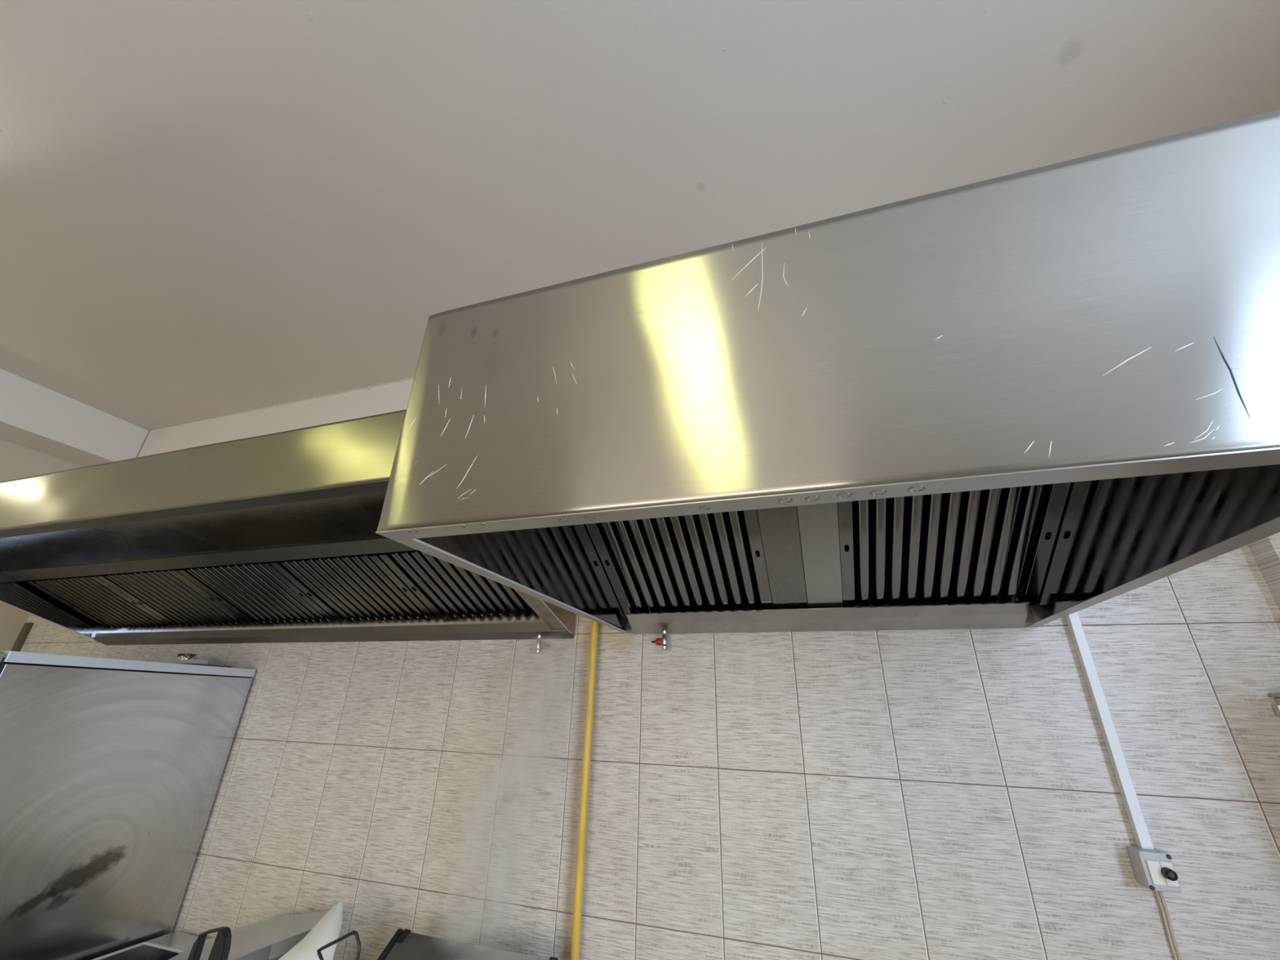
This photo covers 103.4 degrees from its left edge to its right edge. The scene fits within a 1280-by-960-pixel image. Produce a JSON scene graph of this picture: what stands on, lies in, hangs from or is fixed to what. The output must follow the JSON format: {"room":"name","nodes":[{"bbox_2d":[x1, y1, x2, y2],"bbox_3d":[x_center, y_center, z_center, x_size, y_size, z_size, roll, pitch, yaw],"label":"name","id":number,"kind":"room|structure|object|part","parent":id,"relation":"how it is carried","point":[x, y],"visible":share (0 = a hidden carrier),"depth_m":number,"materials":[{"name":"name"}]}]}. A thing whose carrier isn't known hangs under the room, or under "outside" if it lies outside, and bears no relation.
{"room":"commercial kitchen","nodes":[
{"label":"commercial kitchen","id":0,"kind":"room"},
{"bbox_2d":[0,438,84,650],"bbox_3d":[-4.561,0.088,0.309,0.300,3.285,5.700,-6,-25,17],"label":"wall","id":1,"kind":"structure","parent":0,"point":[17,461],"depth_m":2.91,"materials":[{"name":"beige paint"}]},
{"bbox_2d":[0,0,1279,431],"bbox_3d":[-1.490,-1.756,0.143,6.620,0.100,5.850,-6,-25,17],"label":"ceiling","id":2,"kind":"structure","parent":0,"point":[210,209],"depth_m":1.53,"materials":[{"name":"beige paint"}]},
{"bbox_2d":[0,368,149,466],"bbox_3d":[-4.211,-1.278,0.926,0.290,0.270,5.500,-6,-25,17],"label":"beam","id":3,"kind":"structure","parent":2,"relation":"attached to","point":[33,415],"depth_m":2.94,"materials":[{"name":"paint"}]},
{"bbox_2d":[19,378,1279,959],"bbox_3d":[-0.651,0.873,1.932,6.620,3.385,0.150,-6,-25,17],"label":"wall","id":4,"kind":"structure","parent":0,"point":[916,794],"depth_m":1.47,"materials":[{"name":"tile"}]},
{"bbox_2d":[10,622,33,651],"bbox_3d":[-3.494,1.751,2.448,0.040,2.060,0.022,-6,-25,17],"label":"conduit","id":5,"kind":"object","parent":4,"relation":"attached to","point":[20,639],"visible":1,"depth_m":2.83,"materials":[{"name":"grey metal"}]},
{"bbox_2d":[166,653,231,667],"bbox_3d":[-1.983,0.810,2.256,0.230,0.055,0.164,-6,-25,17],"label":"wall fitting","id":6,"kind":"object","parent":4,"relation":"attached to","point":[182,658],"visible":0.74,"depth_m":2.19,"materials":[{"name":"silver plastic"}]},
{"bbox_2d":[0,409,576,644],"bbox_3d":[-1.629,0.328,1.946,2.662,0.472,0.863,-6,-25,17],"label":"extractor hood","id":7,"kind":"object","parent":4,"relation":"attached to","point":[316,491],"visible":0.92,"depth_m":1.77,"materials":[{"name":"metal"}]},
{"bbox_3d":[-2.892,0.466,2.338,0.002,0.465,0.857,-6,-25,17],"label":"panel","id":8,"kind":"part","parent":7,"relation":"part of","materials":[{"name":"silver metal"}]},
{"bbox_2d":[27,574,173,628],"bbox_3d":[-2.545,0.580,2.404,0.500,0.189,0.377,-6,-25,17],"label":"grease filter","id":9,"kind":"object","parent":7,"relation":"attached to","point":[90,596],"visible":0.94,"depth_m":2.38,"materials":[{"name":"metal"}]},
{"bbox_2d":[97,568,249,626],"bbox_3d":[-2.061,0.526,2.255,0.500,0.189,0.377,-6,-25,17],"label":"grease filter","id":10,"kind":"object","parent":7,"relation":"attached to","point":[169,594],"visible":0.88,"depth_m":2.23,"materials":[{"name":"metal"}]},
{"bbox_3d":[-1.643,0.189,1.954,2.652,0.202,0.014,-6,-25,17],"label":"panel","id":11,"kind":"part","parent":7,"relation":"part of","materials":[{"name":"silver metal"}]},
{"bbox_3d":[-1.759,0.035,1.632,2.660,0.201,0.008,-6,-25,17],"label":"panel","id":12,"kind":"part","parent":7,"relation":"part of","materials":[{"name":"silver metal"}]},
{"bbox_3d":[-1.636,0.305,1.934,2.652,0.024,0.077,-6,-25,17],"label":"filter rail","id":13,"kind":"part","parent":7,"relation":"part of","materials":[{"name":"metal"}]},
{"bbox_2d":[177,561,337,624],"bbox_3d":[-1.577,0.473,2.107,0.500,0.189,0.377,-6,-25,17],"label":"grease filter","id":14,"kind":"object","parent":7,"relation":"attached to","point":[257,592],"visible":0.91,"depth_m":2.08,"materials":[{"name":"metal"}]},
{"bbox_3d":[-1.496,0.488,2.322,2.656,0.442,0.002,-6,-25,17],"label":"panel","id":15,"kind":"part","parent":7,"relation":"part of","materials":[{"name":"metal"}]},
{"bbox_2d":[270,553,436,622],"bbox_3d":[-1.093,0.420,1.958,0.500,0.189,0.377,-6,-25,17],"label":"grease filter","id":16,"kind":"object","parent":7,"relation":"attached to","point":[359,587],"visible":0.89,"depth_m":1.93,"materials":[{"name":"metal"}]},
{"bbox_2d":[378,550,538,618],"bbox_3d":[-0.610,0.367,1.809,0.500,0.189,0.377,-6,-25,17],"label":"grease filter","id":17,"kind":"object","parent":7,"relation":"attached to","point":[460,592],"visible":0.64,"depth_m":1.82,"materials":[{"name":"metal"}]},
{"bbox_2d":[535,634,550,653],"bbox_3d":[-0.349,0.594,1.829,0.056,0.067,0.025,-6,-25,17],"label":"valve","id":18,"kind":"object","parent":7,"relation":"attached to","point":[540,645],"visible":1,"depth_m":1.82,"materials":[{"name":"silver metal"}]},
{"bbox_3d":[-0.365,0.188,1.561,0.002,0.465,0.857,-6,-25,17],"label":"panel","id":19,"kind":"part","parent":7,"relation":"part of","materials":[{"name":"metal"}]},
{"bbox_2d":[216,377,413,417],"bbox_3d":[-1.408,-0.513,2.752,2.550,0.024,0.014,-6,-25,17],"label":"trim","id":20,"kind":"structure","parent":4,"relation":"attached to","point":[401,380],"depth_m":2.89,"materials":[{"name":"paint"}]},
{"bbox_2d":[570,620,598,959],"bbox_3d":[-0.164,0.822,1.667,0.030,3.285,0.048,-6,-25,17],"label":"gas pipe","id":21,"kind":"object","parent":4,"relation":"attached to","point":[579,885],"visible":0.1,"depth_m":1.57,"materials":[{"name":"yellow metal"}]},
{"bbox_2d":[375,109,1279,634],"bbox_3d":[0.361,0.051,1.188,1.238,0.435,1.161,-6,-25,17],"label":"extractor hood","id":22,"kind":"object","parent":4,"relation":"attached to","point":[1106,324],"visible":1,"depth_m":0.67,"materials":[{"name":"metal"}]},
{"bbox_3d":[-0.226,0.115,1.373,0.002,0.430,1.153,-6,-25,17],"label":"panel","id":23,"kind":"part","parent":22,"relation":"part of","materials":[{"name":"metal"}]},
{"bbox_3d":[-0.205,0.123,1.383,0.002,0.414,1.111,-6,-25,17],"label":"panel","id":24,"kind":"part","parent":22,"relation":"part of","materials":[{"name":"silver metal"}]},
{"bbox_2d":[651,628,666,650],"bbox_3d":[0.065,0.539,1.706,0.056,0.067,0.025,-6,-25,17],"label":"valve","id":25,"kind":"object","parent":22,"relation":"attached to","point":[663,641],"visible":1,"depth_m":1.69,"materials":[{"name":"silver metal"}]},
{"bbox_2d":[586,509,773,616],"bbox_3d":[0.121,0.227,1.539,0.500,0.285,0.481,-6,-25,17],"label":"grease filter","id":26,"kind":"object","parent":22,"relation":"on","point":[714,562],"visible":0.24,"depth_m":1.54,"materials":[{"name":"metal"}]},
{"bbox_2d":[756,506,808,609],"bbox_3d":[0.407,0.202,1.442,0.102,0.266,0.470,-6,-25,17],"label":"plate","id":27,"kind":"object","parent":22,"relation":"on","point":[779,526],"visible":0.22,"depth_m":1.45,"materials":[{"name":"metal"}]},
{"bbox_2d":[796,502,843,608],"bbox_3d":[0.504,0.190,1.414,0.100,0.273,0.468,-6,-25,17],"label":"plate","id":28,"kind":"object","parent":22,"relation":"on","point":[819,522],"visible":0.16,"depth_m":1.42,"materials":[{"name":"metal"}]},
{"bbox_3d":[0.540,0.276,1.690,1.234,0.417,0.002,-6,-25,17],"label":"panel","id":29,"kind":"part","parent":22,"relation":"part of","materials":[{"name":"metal"}]},
{"bbox_2d":[837,482,1071,607],"bbox_3d":[0.792,0.153,1.333,0.500,0.285,0.481,-6,-25,17],"label":"grease filter","id":30,"kind":"object","parent":22,"relation":"on","point":[972,547],"visible":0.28,"depth_m":1.34,"materials":[{"name":"metal"}]},
{"bbox_3d":[0.948,-0.004,1.028,0.002,0.414,1.111,-6,-25,17],"label":"panel","id":31,"kind":"part","parent":22,"relation":"part of","materials":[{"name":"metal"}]},
{"bbox_2d":[1065,611,1154,849],"bbox_3d":[1.204,0.037,1.550,0.023,1.808,0.024,-6,-25,17],"label":"cable trunking","id":32,"kind":"object","parent":4,"relation":"attached to","point":[1128,794],"visible":0.44,"depth_m":1.27,"materials":[{"name":"white plastic"}]},
{"bbox_2d":[1127,845,1182,893],"bbox_3d":[1.168,0.883,1.144,0.060,0.074,0.078,-6,-25,17],"label":"switch","id":33,"kind":"object","parent":4,"relation":"attached to","point":[1153,869],"visible":1,"depth_m":1.13,"materials":[{"name":"grey plastic"}]},
{"bbox_3d":[1.154,0.878,1.130,0.022,0.044,0.005,-6,-25,17],"label":"plate","id":34,"kind":"part","parent":33,"relation":"part of","materials":[{"name":"beige plastic"}]},
{"bbox_3d":[1.165,0.878,1.129,0.047,0.046,0.008,-6,-25,17],"label":"frame","id":35,"kind":"part","parent":33,"relation":"part of","materials":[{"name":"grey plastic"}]},
{"bbox_3d":[1.169,0.871,1.116,0.023,0.023,0.020,-6,-25,17],"label":"knob","id":36,"kind":"part","parent":33,"relation":"part of","materials":[{"name":"black plastic"}]},
{"bbox_3d":[1.176,0.876,1.123,0.021,0.044,0.005,-6,-25,17],"label":"plate","id":37,"kind":"part","parent":33,"relation":"part of","materials":[{"name":"beige plastic"}]},
{"bbox_2d":[1154,890,1177,959],"bbox_3d":[1.159,1.544,0.882,0.011,1.355,0.007,-6,-25,17],"label":"cable","id":38,"kind":"object","parent":4,"relation":"attached to","point":[1166,927],"visible":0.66,"depth_m":1.13,"materials":[{"name":"beige plastic"}]},
{"bbox_2d":[1267,692,1279,715],"bbox_3d":[1.649,0.814,0.842,0.408,0.850,0.355,-6,-25,17],"label":"wall fitting","id":39,"kind":"object","parent":4,"relation":"attached to","point":[1276,707],"visible":1,"depth_m":1.21,"materials":[{"name":"metal"}]},
{"bbox_3d":[1.516,0.450,1.066,0.092,0.010,0.339,-6,-25,17],"label":"lid","id":40,"kind":"part","parent":39,"relation":"part of","materials":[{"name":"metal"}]},
{"bbox_2d":[1247,532,1279,610],"bbox_3d":[1.840,0.597,1.039,0.504,3.285,0.071,-6,-25,17],"label":"wall pier","id":41,"kind":"object","parent":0,"point":[1265,552],"depth_m":1.29,"materials":[{"name":"tile"}]},
{"bbox_3d":[-1.578,1.330,-1.244,6.620,0.100,5.850,-6,-25,17],"label":"floor","id":42,"kind":"structure","parent":0,"visible":0},
{"bbox_2d":[0,650,255,959],"bbox_3d":[-2.138,1.533,1.586,0.626,1.821,0.825,-6,-25,17],"label":"lid","id":43,"kind":"object","parent":42,"relation":"on","point":[111,770],"visible":1,"depth_m":1.71,"materials":[{"name":"metal"}]},
{"bbox_3d":[-2.258,1.324,1.270,0.618,1.697,0.038,-6,-25,17],"label":"door","id":44,"kind":"part","parent":43,"relation":"part of","materials":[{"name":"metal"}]},
{"bbox_3d":[-2.108,0.726,1.972,0.626,0.032,0.780,-6,-25,17],"label":"trim","id":45,"kind":"part","parent":43,"relation":"part of","materials":[{"name":"silver metal"}]},
{"bbox_3d":[-0.480,1.789,0.868,2.865,0.850,0.744,-6,-25,17],"label":"steel table","id":46,"kind":"object","parent":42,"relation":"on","visible":0},
{"bbox_2d":[187,926,231,959],"bbox_3d":[-1.103,1.285,1.217,0.142,0.319,0.124,-6,-25,17],"label":"handle","id":47,"kind":"object","parent":46,"relation":"on","point":[220,948],"visible":1,"depth_m":1.28,"materials":[{"name":"black plastic"}]},
{"bbox_2d":[92,910,328,959],"bbox_3d":[-1.407,1.438,1.463,0.805,0.232,0.640,-6,-25,17],"label":"fryer","id":48,"kind":"object","parent":46,"relation":"on","point":[268,940],"visible":0.88,"depth_m":1.58,"materials":[{"name":"metal"}]},
{"bbox_3d":[-1.185,1.374,1.480,0.387,0.091,0.418,-1,-24,5],"label":"lid","id":49,"kind":"part","parent":48,"relation":"part of","materials":[{"name":"metal"}]},
{"bbox_2d":[278,893,347,959],"bbox_3d":[-0.910,1.356,1.350,0.187,0.310,0.300,-12,-28,28],"label":"plastic sheet","id":50,"kind":"object","parent":46,"relation":"on","point":[327,930],"visible":0.95,"depth_m":1.41,"materials":[{"name":"white plastic"}]},
{"bbox_2d":[316,930,360,959],"bbox_3d":[-0.705,1.219,1.109,0.134,0.371,0.122,-6,-25,17],"label":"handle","id":51,"kind":"object","parent":46,"relation":"on","point":[355,933],"visible":1,"depth_m":1.17,"materials":[{"name":"black metal"}]},
{"bbox_2d":[377,928,558,959],"bbox_3d":[-0.510,1.352,1.242,0.524,0.251,0.283,-6,-25,17],"label":"grill","id":52,"kind":"object","parent":46,"relation":"on","point":[405,944],"visible":1,"depth_m":1.41,"materials":[{"name":"metal"}]}
]}

